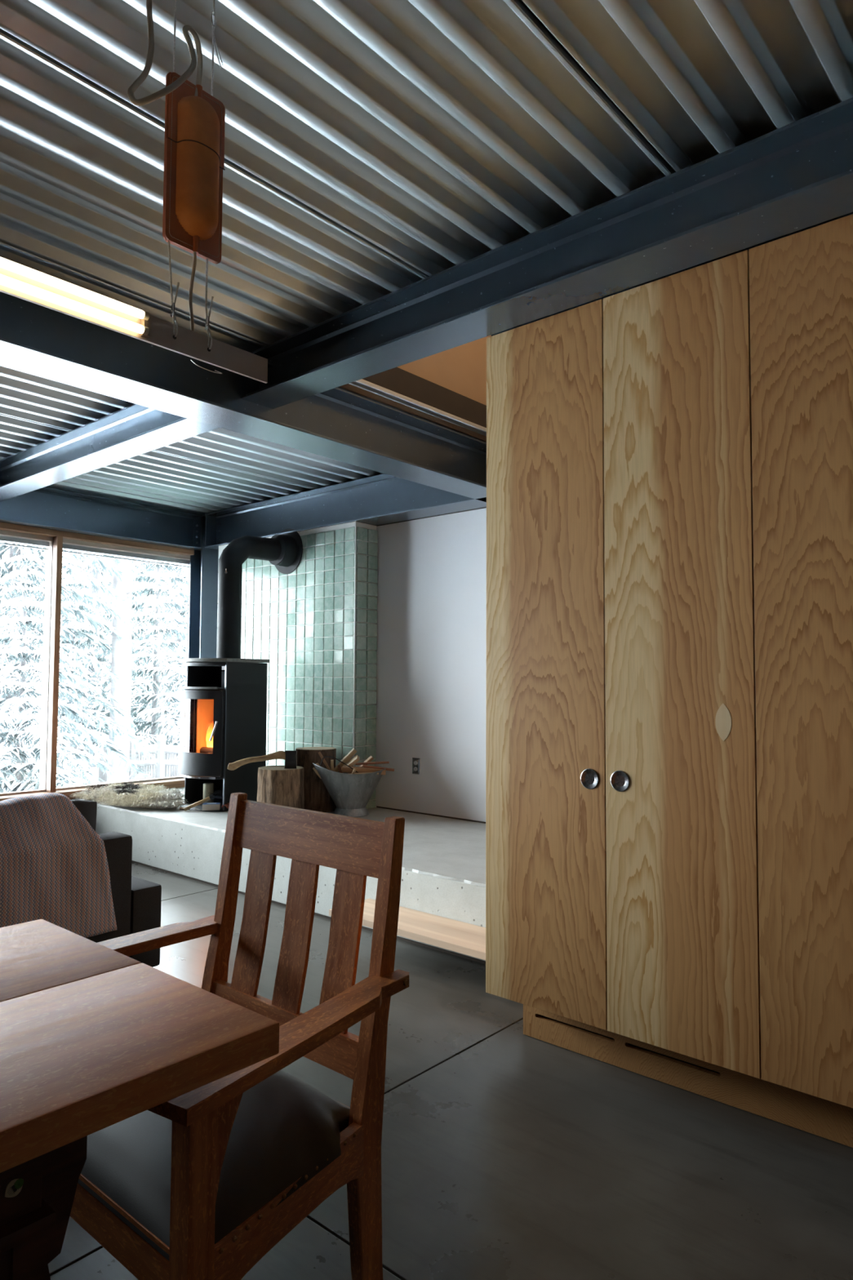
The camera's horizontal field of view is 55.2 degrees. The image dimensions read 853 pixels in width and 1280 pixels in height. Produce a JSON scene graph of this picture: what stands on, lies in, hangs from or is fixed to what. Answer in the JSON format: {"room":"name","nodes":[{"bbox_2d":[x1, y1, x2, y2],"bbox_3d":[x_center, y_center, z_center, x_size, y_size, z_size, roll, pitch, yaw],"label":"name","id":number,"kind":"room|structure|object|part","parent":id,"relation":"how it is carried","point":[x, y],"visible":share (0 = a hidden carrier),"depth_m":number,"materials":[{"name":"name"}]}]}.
{"room":"dining room","nodes":[
{"label":"dining room","id":0,"kind":"room"},
{"bbox_2d":[216,520,377,808],"bbox_3d":[-1.058,0.223,6.353,1.664,2.076,0.229,-2,-4,41],"label":"wall","id":1,"kind":"structure","parent":0,"point":[315,624],"depth_m":5.98,"materials":[{"name":"tile"}]},
{"bbox_3d":[-0.506,0.174,5.734,0.010,2.036,0.010,-2,-4,41],"label":"corner trim","id":2,"kind":"part","parent":1,"relation":"part of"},
{"bbox_2d":[339,335,491,441],"bbox_3d":[-0.051,-2.468,4.579,0.165,2.523,2.028,-2,-4,41],"label":"ceiling","id":3,"kind":"structure","parent":0,"point":[461,370],"depth_m":4.72,"materials":[{"name":"brown wood"}]},
{"bbox_2d":[0,0,852,516],"bbox_3d":[-1.342,-1.471,1.382,9.168,0.200,8.600,-2,-4,41],"label":"ceiling","id":4,"kind":"structure","parent":0,"point":[374,149],"depth_m":2.19,"materials":[{"name":"silver metal"}]},
{"bbox_2d":[0,403,218,502],"bbox_3d":[-1.923,-1.113,4.705,3.095,0.185,0.183,-2,-4,41],"label":"steel beam","id":5,"kind":"structure","parent":4,"relation":"attached to","point":[132,430],"depth_m":4.66,"materials":[{"name":"grey metal"}]},
{"bbox_3d":[-4.510,-1.276,3.977,0.902,0.039,8.350,-2,-4,41],"label":"deck panel","id":6,"kind":"part","parent":4,"relation":"part of","materials":[{"name":"silver metal"}]},
{"bbox_2d":[0,0,267,383],"bbox_3d":[-0.940,-0.976,1.082,0.060,0.812,1.816,-2,-4,41],"label":"lamp","id":7,"kind":"object","parent":4,"relation":"hanging from","point":[16,280],"visible":1,"depth_m":1.50,"materials":[{"name":"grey metal"}]},
{"bbox_2d":[162,72,225,264],"bbox_3d":[-0.444,-0.930,1.604,0.047,0.338,0.131,-2,-4,41],"label":"pouch","id":8,"kind":"object","parent":7,"relation":"hanging from","point":[194,140],"visible":0.99,"depth_m":1.58,"materials":[{"name":"brown leather"}]},
{"bbox_2d":[188,251,196,331],"bbox_3d":[-0.462,-0.685,1.609,0.013,0.164,0.027,1,-3,-19],"label":"braided cord","id":9,"kind":"object","parent":8,"relation":"hanging from","point":[194,263],"visible":1,"depth_m":1.60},
{"bbox_3d":[-3.820,-1.303,3.377,0.902,0.039,8.350,-2,-4,41],"label":"deck panel","id":10,"kind":"part","parent":4,"relation":"part of","materials":[{"name":"silver metal"}]},
{"bbox_2d":[127,0,202,106],"bbox_3d":[-0.487,-1.158,1.551,0.071,0.397,0.171,-2,-4,41],"label":"braided cord","id":11,"kind":"object","parent":4,"relation":"hanging from","point":[186,28],"visible":1,"depth_m":1.55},
{"bbox_3d":[-3.130,-1.329,2.778,0.902,0.039,8.350,-2,-4,41],"label":"deck panel","id":12,"kind":"part","parent":4,"relation":"part of","materials":[{"name":"silver metal"}]},
{"bbox_3d":[-2.355,-1.421,0.884,0.902,0.039,6.505,-2,-4,41],"label":"deck panel","id":13,"kind":"part","parent":4,"relation":"part of","materials":[{"name":"silver metal"}]},
{"bbox_2d":[0,291,486,502],"bbox_3d":[-2.256,-1.179,1.963,0.238,0.265,8.300,-2,-4,41],"label":"steel beam","id":14,"kind":"structure","parent":4,"relation":"attached to","point":[337,424],"depth_m":3.55,"materials":[{"name":"grey metal"}]},
{"bbox_3d":[-2.440,-1.356,2.179,0.902,0.039,8.350,-2,-4,41],"label":"deck panel","id":15,"kind":"part","parent":4,"relation":"part of","materials":[{"name":"silver metal"}]},
{"bbox_3d":[-1.665,-1.448,0.285,0.902,0.039,6.505,-2,-4,41],"label":"deck panel","id":16,"kind":"part","parent":4,"relation":"part of","materials":[{"name":"silver metal"}]},
{"bbox_2d":[204,473,486,549],"bbox_3d":[1.152,-1.045,4.493,7.890,0.290,0.228,-2,-4,41],"label":"steel beam","id":17,"kind":"structure","parent":4,"relation":"attached to","point":[381,499],"depth_m":6.03,"materials":[{"name":"metal"}]},
{"bbox_3d":[-1.857,-0.934,7.032,0.015,0.268,0.104,-2,-4,41],"label":"plate","id":18,"kind":"part","parent":17,"relation":"part of","materials":[{"name":"blue metal"}]},
{"bbox_2d":[240,97,852,408],"bbox_3d":[1.068,-1.227,2.090,4.855,0.190,0.183,-2,-4,41],"label":"steel beam","id":19,"kind":"structure","parent":4,"relation":"attached to","point":[797,175],"depth_m":2.54,"materials":[{"name":"grey metal"}]},
{"bbox_3d":[-0.975,-1.474,-0.314,0.902,0.039,6.505,-2,-4,41],"label":"deck panel","id":20,"kind":"part","parent":4,"relation":"part of","materials":[{"name":"silver metal"}]},
{"bbox_2d":[374,507,486,823],"bbox_3d":[1.212,-1.240,4.701,8.060,4.950,0.122,-2,-4,41],"label":"wall","id":21,"kind":"structure","parent":0,"point":[431,664],"depth_m":5.56,"materials":[{"name":"white paint"}]},
{"bbox_2d":[412,757,420,774],"bbox_3d":[-0.073,0.867,5.620,0.073,0.113,0.010,-2,-4,41],"label":"power outlet","id":22,"kind":"object","parent":21,"relation":"attached to","point":[415,761],"visible":1,"depth_m":5.61,"materials":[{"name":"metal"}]},
{"bbox_2d":[377,506,486,526],"bbox_3d":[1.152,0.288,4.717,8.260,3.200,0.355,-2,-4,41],"label":"trim","id":23,"kind":"structure","parent":21,"relation":"attached to","point":[483,507],"depth_m":5.60,"materials":[{"name":"grey metal"}]},
{"bbox_2d":[47,862,852,1279],"bbox_3d":[-1.602,1.410,1.449,8.800,0.200,9.000,-2,-4,41],"label":"floor","id":24,"kind":"structure","parent":0,"point":[508,1153],"depth_m":2.12,"materials":[{"name":"concrete"}]},
{"bbox_2d":[71,799,161,967],"bbox_3d":[-2.308,0.987,2.677,0.930,0.761,2.648,-2,-4,41],"label":"sofa","id":25,"kind":"object","parent":24,"relation":"on","point":[136,901],"visible":0.18,"depth_m":3.27,"materials":[{"name":"grey fabric"}]},
{"bbox_2d":[0,792,117,937],"bbox_3d":[-1.968,0.834,2.603,0.373,0.533,1.913,-2,-4,41],"label":"throw blanket","id":26,"kind":"object","parent":25,"relation":"on","point":[54,866],"visible":0.91,"depth_m":3.05,"materials":[{"name":"brown fabric"}]},
{"bbox_2d":[71,799,97,831],"bbox_3d":[-1.762,0.802,2.933,0.192,0.360,1.175,-2,-4,41],"label":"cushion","id":27,"kind":"object","parent":25,"relation":"on","point":[88,809],"depth_m":3.32,"materials":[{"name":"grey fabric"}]},
{"bbox_3d":[-1.479,1.183,3.615,0.920,0.332,0.131,-2,-4,41],"label":"armrest","id":28,"kind":"part","parent":25,"relation":"part of","materials":[{"name":"grey fabric"}]},
{"bbox_2d":[0,919,279,1279],"bbox_3d":[-1.250,0.898,0.601,0.788,0.740,2.240,-2,-4,41],"label":"dining table","id":29,"kind":"object","parent":24,"relation":"on","point":[94,1037],"visible":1,"depth_m":1.11,"materials":[{"name":"brown wood"}]},
{"bbox_2d":[11,1184,17,1191],"bbox_3d":[-0.502,0.667,0.993,0.001,0.010,0.007,-2,-4,41],"label":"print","id":30,"kind":"object","parent":29,"relation":"on","point":[14,1187],"depth_m":0.99},
{"bbox_2d":[13,1177,23,1188],"bbox_3d":[-0.498,0.664,0.998,0.001,0.011,0.012,-2,-4,41],"label":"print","id":31,"kind":"object","parent":29,"relation":"attached to","point":[18,1182],"depth_m":1.00},
{"bbox_3d":[-0.495,0.997,1.088,0.063,0.600,0.247,-2,-4,41],"label":"leg","id":32,"kind":"part","parent":29,"relation":"part of","materials":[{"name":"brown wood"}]},
{"bbox_2d":[69,792,409,1279],"bbox_3d":[-0.449,0.840,1.603,0.788,0.966,0.588,-2,-4,41],"label":"armchair","id":33,"kind":"object","parent":24,"relation":"on","point":[201,1183],"visible":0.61,"depth_m":1.52,"materials":[{"name":"brown wood"}]},
{"bbox_3d":[-0.607,0.952,1.417,0.648,0.082,0.022,-2,-4,41],"label":"rail","id":34,"kind":"part","parent":33,"relation":"part of","materials":[{"name":"brown wood"}]},
{"bbox_3d":[-0.693,0.689,1.815,0.567,0.048,0.088,3,-4,-42],"label":"arm","id":35,"kind":"part","parent":33,"relation":"part of","materials":[{"name":"brown wood"}]},
{"bbox_3d":[-0.344,0.992,1.190,0.047,0.622,0.045,-2,-4,41],"label":"leg","id":36,"kind":"part","parent":33,"relation":"part of","materials":[{"name":"brown wood"}]},
{"bbox_3d":[-0.467,0.892,1.581,0.721,0.084,0.452,-2,-4,41],"label":"seat","id":37,"kind":"part","parent":33,"relation":"part of","materials":[{"name":"black leather"}]},
{"bbox_3d":[-0.497,0.857,1.948,0.034,0.966,0.130,-2,-4,41],"label":"post","id":38,"kind":"part","parent":33,"relation":"part of","materials":[{"name":"brown wood"}]},
{"bbox_3d":[-0.212,0.670,1.397,0.088,0.048,0.567,-2,-4,34],"label":"arm","id":39,"kind":"part","parent":33,"relation":"part of","materials":[{"name":"brown wood"}]},
{"bbox_3d":[-0.314,0.828,1.759,0.493,0.066,0.034,-2,-4,41],"label":"rail","id":40,"kind":"part","parent":33,"relation":"part of","materials":[{"name":"brown wood"}]},
{"bbox_3d":[-0.227,0.959,1.381,0.022,0.096,0.410,-1,-3,29],"label":"rail","id":41,"kind":"part","parent":33,"relation":"part of","materials":[{"name":"brown wood"}]},
{"bbox_3d":[-0.268,0.438,1.830,0.493,0.107,0.034,-2,-4,41],"label":"crest rail","id":42,"kind":"part","parent":33,"relation":"part of","materials":[{"name":"brown wood"}]},
{"bbox_3d":[-0.100,0.842,1.603,0.034,0.966,0.130,-2,-4,41],"label":"post","id":43,"kind":"part","parent":33,"relation":"part of","materials":[{"name":"brown wood"}]},
{"bbox_2d":[71,786,485,964],"bbox_3d":[0.247,1.304,4.468,6.760,0.358,1.290,-2,-4,41],"label":"hearth","id":44,"kind":"object","parent":24,"relation":"on","point":[443,868],"depth_m":4.76,"materials":[{"name":"concrete"}]},
{"bbox_2d":[68,782,188,808],"bbox_3d":[-2.121,1.137,6.003,1.205,0.104,0.697,-2,-4,41],"label":"sheepskin","id":45,"kind":"object","parent":44,"relation":"on","point":[128,795],"visible":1,"depth_m":5.82,"materials":[{"name":"beige fur"}]},
{"bbox_2d":[187,515,218,657],"bbox_3d":[-1.944,0.093,7.131,0.186,2.320,0.195,-2,-4,41],"label":"steel column","id":46,"kind":"structure","parent":44,"relation":"on","point":[203,575],"depth_m":7.11,"materials":[{"name":"metal"}]},
{"bbox_2d":[183,788,230,810],"bbox_3d":[-1.496,1.104,5.674,0.350,0.143,0.147,1,-3,-4],"label":"brush","id":47,"kind":"object","parent":44,"relation":"on","point":[217,794],"visible":0.77,"depth_m":5.64,"materials":[{"name":"brown wood"}]},
{"bbox_3d":[-1.581,1.127,5.628,0.178,0.091,0.026,1,-3,-21],"label":"handle","id":48,"kind":"part","parent":47,"relation":"part of","materials":[{"name":"brown wood"}]},
{"bbox_2d":[177,528,302,811],"bbox_3d":[-1.401,0.165,5.989,0.554,2.067,0.781,-2,-4,41],"label":"wood stove","id":49,"kind":"object","parent":44,"relation":"on","point":[224,700],"visible":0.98,"depth_m":5.82,"materials":[{"name":"black metal"}]},
{"bbox_3d":[-1.650,0.598,5.740,0.095,0.370,0.451,3,-4,-44],"label":"door glass","id":50,"kind":"part","parent":49,"relation":"part of","materials":[{"name":"glass"}]},
{"bbox_3d":[-1.630,0.337,5.765,0.151,0.014,0.478,3,-4,-45],"label":"lintel trim","id":51,"kind":"part","parent":49,"relation":"part of","materials":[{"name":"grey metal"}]},
{"bbox_3d":[-1.627,0.647,5.736,0.516,0.580,0.141,-2,-4,41],"label":"firebox door","id":52,"kind":"part","parent":49,"relation":"part of","materials":[{"name":"black metal"}]},
{"bbox_3d":[-1.497,0.370,5.889,0.466,0.026,0.449,-2,-4,41],"label":"firebox lid","id":53,"kind":"part","parent":49,"relation":"part of","materials":[{"name":"black metal"}]},
{"bbox_3d":[-1.501,1.186,5.848,0.494,0.012,0.477,-2,-4,41],"label":"plate","id":54,"kind":"part","parent":49,"relation":"part of","materials":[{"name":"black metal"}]},
{"bbox_3d":[-1.637,0.683,6.081,0.012,1.016,0.347,-2,-4,41],"label":"panel","id":55,"kind":"part","parent":49,"relation":"part of","materials":[{"name":"black metal"}]},
{"bbox_2d":[203,782,213,803],"bbox_3d":[-1.576,1.104,5.902,0.076,0.156,0.076,-2,-4,41],"label":"pillar candle","id":56,"kind":"object","parent":49,"relation":"on","point":[208,788],"visible":0.82,"depth_m":5.87,"materials":[{"name":"beige wax"}]},
{"bbox_2d":[202,802,220,810],"bbox_3d":[-1.485,1.148,5.632,0.116,0.042,0.069,1,-3,-11],"label":"matchbox","id":57,"kind":"object","parent":49,"relation":"on","point":[209,806],"visible":1,"depth_m":5.60},
{"bbox_3d":[-1.450,0.622,5.576,0.056,0.136,0.043,0,-3,-3],"label":"handle","id":58,"kind":"part","parent":49,"relation":"part of","materials":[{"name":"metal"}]},
{"bbox_3d":[-1.408,0.646,5.643,0.030,0.600,0.038,-2,-4,41],"label":"frame","id":59,"kind":"part","parent":49,"relation":"part of","materials":[{"name":"black metal"}]},
{"bbox_2d":[221,802,229,808],"bbox_3d":[-1.368,1.144,5.636,0.097,0.045,0.057,2,-3,-31],"label":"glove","id":60,"kind":"object","parent":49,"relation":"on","point":[227,805],"visible":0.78,"depth_m":5.61,"materials":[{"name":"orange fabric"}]},
{"bbox_3d":[-1.496,0.150,5.900,0.518,0.025,0.501,-2,-4,41],"label":"plate","id":61,"kind":"part","parent":49,"relation":"part of","materials":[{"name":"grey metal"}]},
{"bbox_3d":[-1.274,0.668,5.765,0.012,1.016,0.347,-2,-4,41],"label":"panel","id":62,"kind":"part","parent":49,"relation":"part of","materials":[{"name":"black metal"}]},
{"bbox_2d":[257,765,304,808],"bbox_3d":[-0.976,1.015,5.466,0.323,0.320,0.307,-2,-4,41],"label":"stump","id":63,"kind":"object","parent":44,"relation":"on","point":[281,785],"visible":0.77,"depth_m":5.35,"materials":[{"name":"brown wood"}]},
{"bbox_2d":[227,750,296,770],"bbox_3d":[-1.091,0.800,5.421,0.460,0.132,0.033,0,-3,0],"label":"axe","id":64,"kind":"object","parent":63,"relation":"in","point":[289,756],"visible":0.99,"depth_m":5.41,"materials":[{"name":"brown wood"}]},
{"bbox_2d":[295,746,336,812],"bbox_3d":[-0.776,0.974,5.723,0.292,0.429,0.293,-2,-4,41],"label":"stump","id":65,"kind":"object","parent":44,"relation":"on","point":[317,797],"visible":0.56,"depth_m":5.60,"materials":[{"name":"brown wood"}]},
{"bbox_2d":[312,755,386,817],"bbox_3d":[-0.521,0.979,5.527,0.502,0.399,0.324,1,-3,-4],"label":"bucket","id":66,"kind":"object","parent":44,"relation":"on","point":[351,793],"visible":0.88,"depth_m":5.42,"materials":[{"name":"metal"}]},
{"bbox_2d":[312,767,321,778],"bbox_3d":[-0.735,0.896,5.502,0.065,0.078,0.022,1,-3,-15],"label":"stick","id":67,"kind":"object","parent":66,"relation":"in","point":[313,768],"visible":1,"depth_m":5.49,"materials":[{"name":"brown wood"}]},
{"bbox_2d":[318,751,331,770],"bbox_3d":[-0.687,0.834,5.542,0.102,0.154,0.017,0,-3,1],"label":"stick","id":68,"kind":"object","parent":66,"relation":"in","point":[325,762],"visible":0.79,"depth_m":5.54,"materials":[{"name":"brown wood"}]},
{"bbox_2d":[330,760,334,771],"bbox_3d":[-0.629,0.875,5.476,0.028,0.146,0.039,1,-3,-5],"label":"stick","id":69,"kind":"object","parent":66,"relation":"in","point":[331,761],"visible":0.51,"depth_m":5.46,"materials":[{"name":"brown wood"}]},
{"bbox_3d":[-0.564,0.846,5.447,0.305,0.141,0.011,0,-3,0],"label":"handle","id":70,"kind":"part","parent":66,"relation":"part of","materials":[{"name":"metal"}]},
{"bbox_2d":[337,764,342,773],"bbox_3d":[-0.576,0.898,5.527,0.056,0.108,0.027,-1,-3,23],"label":"stick","id":71,"kind":"object","parent":66,"relation":"in","point":[339,766],"visible":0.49,"depth_m":5.52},
{"bbox_2d":[333,748,357,772],"bbox_3d":[-0.561,0.828,5.557,0.178,0.185,0.029,1,-3,-5],"label":"stick","id":72,"kind":"object","parent":66,"relation":"in","point":[353,751],"visible":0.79,"depth_m":5.55,"materials":[{"name":"beige wood"}]},
{"bbox_2d":[341,755,359,770],"bbox_3d":[-0.516,0.836,5.527,0.138,0.119,0.061,0,-3,12],"label":"stick","id":73,"kind":"object","parent":66,"relation":"in","point":[355,759],"visible":0.72,"depth_m":5.51,"materials":[{"name":"beige wood"}]},
{"bbox_2d":[348,772,378,774],"bbox_3d":[-0.420,0.892,5.440,0.205,0.026,0.024,0,-3,-4],"label":"stick","id":74,"kind":"object","parent":66,"relation":"in","point":[359,772],"visible":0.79,"depth_m":5.44,"materials":[{"name":"brown wood"}]},
{"bbox_2d":[342,765,386,774],"bbox_3d":[-0.419,0.876,5.481,0.293,0.061,0.053,1,-3,-7],"label":"stick","id":75,"kind":"object","parent":66,"relation":"in","point":[345,768],"visible":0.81,"depth_m":5.46,"materials":[{"name":"brown wood"}]},
{"bbox_2d":[359,755,373,766],"bbox_3d":[-0.413,0.839,5.568,0.106,0.099,0.035,1,-3,-10],"label":"stick","id":76,"kind":"object","parent":66,"relation":"in","point":[370,758],"visible":0.57,"depth_m":5.56,"materials":[{"name":"beige wood"}]},
{"bbox_2d":[355,761,389,764],"bbox_3d":[-0.367,0.833,5.522,0.227,0.024,0.018,1,-3,-8],"label":"stick","id":77,"kind":"object","parent":66,"relation":"in","point":[367,762],"visible":1,"depth_m":5.52,"materials":[{"name":"brown wood"}]},
{"bbox_2d":[364,764,394,771],"bbox_3d":[-0.320,0.864,5.506,0.206,0.045,0.021,1,-3,-6],"label":"stick","id":78,"kind":"object","parent":66,"relation":"in","point":[365,766],"visible":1,"depth_m":5.50,"materials":[{"name":"brown wood"}]},
{"bbox_2d":[328,897,485,959],"bbox_3d":[0.352,1.313,3.341,1.925,0.115,0.270,-2,-4,41],"label":"step","id":79,"kind":"structure","parent":24,"relation":"on","point":[464,938],"depth_m":3.57,"materials":[{"name":"brown wood"}]},
{"bbox_2d":[485,212,852,1147],"bbox_3d":[1.429,-0.027,2.058,2.939,2.758,0.336,-2,-4,41],"label":"wardrobe","id":80,"kind":"object","parent":24,"relation":"on","point":[669,717],"visible":1,"depth_m":2.42,"materials":[{"name":"brown wood"}]},
{"bbox_3d":[0.393,0.059,2.748,0.466,2.318,0.019,-2,-4,41],"label":"door","id":81,"kind":"part","parent":80,"relation":"part of","materials":[{"name":"brown wood"}]},
{"bbox_3d":[0.524,0.443,2.607,0.065,0.065,0.016,-2,-4,41],"label":"handle","id":82,"kind":"part","parent":80,"relation":"part of","materials":[{"name":"metal"}]},
{"bbox_3d":[0.604,0.438,2.538,0.065,0.065,0.016,-2,-4,41],"label":"handle","id":83,"kind":"part","parent":80,"relation":"part of","materials":[{"name":"metal"}]},
{"bbox_3d":[1.352,-1.272,2.022,2.935,0.276,0.028,-2,-4,41],"label":"scribe panel","id":84,"kind":"part","parent":80,"relation":"part of","materials":[{"name":"brown wood"}]},
{"bbox_3d":[0.746,0.045,2.442,0.462,2.318,0.019,-2,-4,41],"label":"door","id":85,"kind":"part","parent":80,"relation":"part of","materials":[{"name":"brown wood"}]},
{"bbox_3d":[1.101,0.032,2.133,0.472,2.318,0.019,-2,-4,41],"label":"door","id":86,"kind":"part","parent":80,"relation":"part of","materials":[{"name":"brown wood"}]},
{"bbox_3d":[-4.707,0.433,4.140,0.242,2.790,8.500,-2,-4,41],"label":"wall","id":87,"kind":"structure","parent":0,"visible":0},
{"bbox_2d":[0,522,194,800],"bbox_3d":[-3.474,0.149,5.525,0.305,2.040,4.499,-2,-4,41],"label":"window","id":88,"kind":"structure","parent":87,"relation":"in","point":[55,541],"depth_m":6.22,"materials":[{"name":"brown wood"}]},
{"bbox_3d":[-3.398,1.107,5.597,0.050,0.020,1.530,-2,-4,41],"label":"rail","id":89,"kind":"part","parent":88,"relation":"part of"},
{"bbox_3d":[-3.416,-0.766,5.716,0.055,0.034,1.520,-2,-4,41],"label":"blind rail","id":90,"kind":"part","parent":88,"relation":"part of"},
{"bbox_3d":[-3.469,1.115,5.370,0.140,0.030,4.346,-2,-4,41],"label":"sill","id":91,"kind":"part","parent":88,"relation":"part of","materials":[{"name":"brown wood"}]},
{"bbox_3d":[-2.453,1.167,6.682,0.050,0.020,1.250,-2,-4,41],"label":"rail","id":92,"kind":"part","parent":88,"relation":"part of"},
{"bbox_3d":[-2.472,-0.706,6.802,0.055,0.034,1.240,-2,-4,41],"label":"blind rail","id":93,"kind":"part","parent":88,"relation":"part of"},
{"bbox_2d":[0,486,202,550],"bbox_3d":[-4.716,-1.099,4.033,0.240,0.290,8.200,-2,-4,41],"label":"steel beam","id":94,"kind":"structure","parent":87,"relation":"on","point":[46,508],"depth_m":6.47,"materials":[{"name":"metal"}]},
{"bbox_3d":[-1.985,-0.932,7.074,0.115,0.268,0.010,-2,-4,41],"label":"plate","id":95,"kind":"part","parent":94,"relation":"part of","materials":[{"name":"blue metal"}]},
{"label":"outside","id":96,"kind":"structure","parent":0,"visible":0},
{"bbox_2d":[0,676,180,790],"bbox_3d":[-26.834,1.656,23.268,58.000,2.502,90.000,-2,-4,41],"label":"snow ground","id":97,"kind":"structure","parent":96,"point":[95,772],"depth_m":15.40,"materials":[{"name":"white snow"}]},
{"bbox_2d":[0,548,35,678],"bbox_3d":[-14.705,-3.035,26.369,5.710,12.000,5.202,2,-4,-35],"label":"conifer","id":98,"kind":"object","parent":97,"relation":"on","point":[3,616],"visible":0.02,"depth_m":26.74,"materials":[{"name":"grey plant"}]},
{"bbox_2d":[0,547,122,792],"bbox_3d":[-5.135,0.600,10.300,2.756,3.586,2.459,1,-3,-11],"label":"conifer","id":99,"kind":"object","parent":97,"relation":"on","point":[64,773],"visible":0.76,"depth_m":10.14,"materials":[{"name":"grey plant"}]},
{"bbox_2d":[29,553,106,699],"bbox_3d":[-13.641,-0.807,31.362,4.769,8.135,4.192,-2,-4,40],"label":"conifer","id":100,"kind":"object","parent":97,"relation":"on","point":[79,588],"visible":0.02,"depth_m":31.26,"materials":[{"name":"grey plant"}]},
{"bbox_2d":[0,541,158,792],"bbox_3d":[-6.431,-2.174,12.467,4.657,9.038,5.299,2,-3,-24],"label":"conifer","id":101,"kind":"object","parent":97,"relation":"on","point":[6,566],"visible":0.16,"depth_m":12.49,"materials":[{"name":"grey plant"}]},
{"bbox_2d":[24,575,151,781],"bbox_3d":[-6.728,0.701,15.628,2.705,3.944,3.032,0,-3,8],"label":"conifer","id":102,"kind":"object","parent":97,"relation":"on","point":[83,606],"visible":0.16,"depth_m":15.59,"materials":[{"name":"grey plant"}]},
{"bbox_2d":[18,551,170,729],"bbox_3d":[-9.359,-3.161,23.328,5.202,12.000,5.710,1,-3,-11],"label":"conifer","id":103,"kind":"object","parent":97,"relation":"on","point":[86,566],"visible":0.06,"depth_m":23.04,"materials":[{"name":"grey plant"}]},
{"bbox_2d":[65,555,176,782],"bbox_3d":[-5.045,-4.578,13.681,1.958,14.000,1.354,1,-3,-22],"label":"bare trunk","id":104,"kind":"object","parent":97,"relation":"on","point":[121,661],"visible":0.24,"depth_m":13.26,"materials":[{"name":"grey plant"}]},
{"bbox_2d":[56,558,190,771],"bbox_3d":[-5.160,-0.264,15.120,3.448,5.774,3.661,3,-4,-39],"label":"conifer","id":105,"kind":"object","parent":97,"relation":"on","point":[157,712],"visible":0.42,"depth_m":14.95,"materials":[{"name":"grey plant"}]},
{"bbox_2d":[66,734,179,785],"bbox_3d":[-4.995,2.062,13.810,2.096,0.910,0.174,1,-3,-8],"label":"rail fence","id":106,"kind":"object","parent":97,"relation":"on","point":[166,766],"visible":0.3,"depth_m":13.83,"materials":[{"name":"white"}]},
{"bbox_3d":[-5.904,2.095,13.669,0.139,0.820,0.139,-1,-3,18],"label":"post","id":107,"kind":"part","parent":106,"relation":"part of","materials":[{"name":"white wood"}]},
{"bbox_3d":[-5.441,2.102,13.740,0.139,0.820,0.139,2,-3,-26],"label":"post","id":108,"kind":"part","parent":106,"relation":"part of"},
{"bbox_3d":[-4.996,2.095,13.808,2.093,0.094,0.059,1,-3,-9],"label":"rail","id":109,"kind":"part","parent":106,"relation":"part of","materials":[{"name":"white wood"}]},
{"bbox_3d":[-4.995,1.875,13.819,2.096,0.124,0.089,1,-3,-9],"label":"rail","id":110,"kind":"part","parent":106,"relation":"part of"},
{"bbox_3d":[-4.977,2.107,13.810,0.139,0.820,0.139,2,-3,-26],"label":"post","id":111,"kind":"part","parent":106,"relation":"part of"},
{"bbox_3d":[-4.513,2.114,13.881,0.139,0.820,0.139,2,-3,-26],"label":"post","id":112,"kind":"part","parent":106,"relation":"part of","materials":[{"name":"white"}]},
{"bbox_2d":[84,559,190,744],"bbox_3d":[-5.950,-1.334,20.163,4.192,8.135,4.769,-2,-4,36],"label":"conifer","id":113,"kind":"object","parent":97,"relation":"on","point":[186,602],"visible":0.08,"depth_m":19.79,"materials":[{"name":"grey plant"}]},
{"bbox_2d":[101,558,188,706],"bbox_3d":[-12.771,-2.539,35.974,5.202,12.000,5.710,2,-3,-31],"label":"conifer","id":114,"kind":"object","parent":97,"relation":"on","point":[136,558],"visible":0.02,"depth_m":35.75,"materials":[{"name":"grey plant"}]}
]}

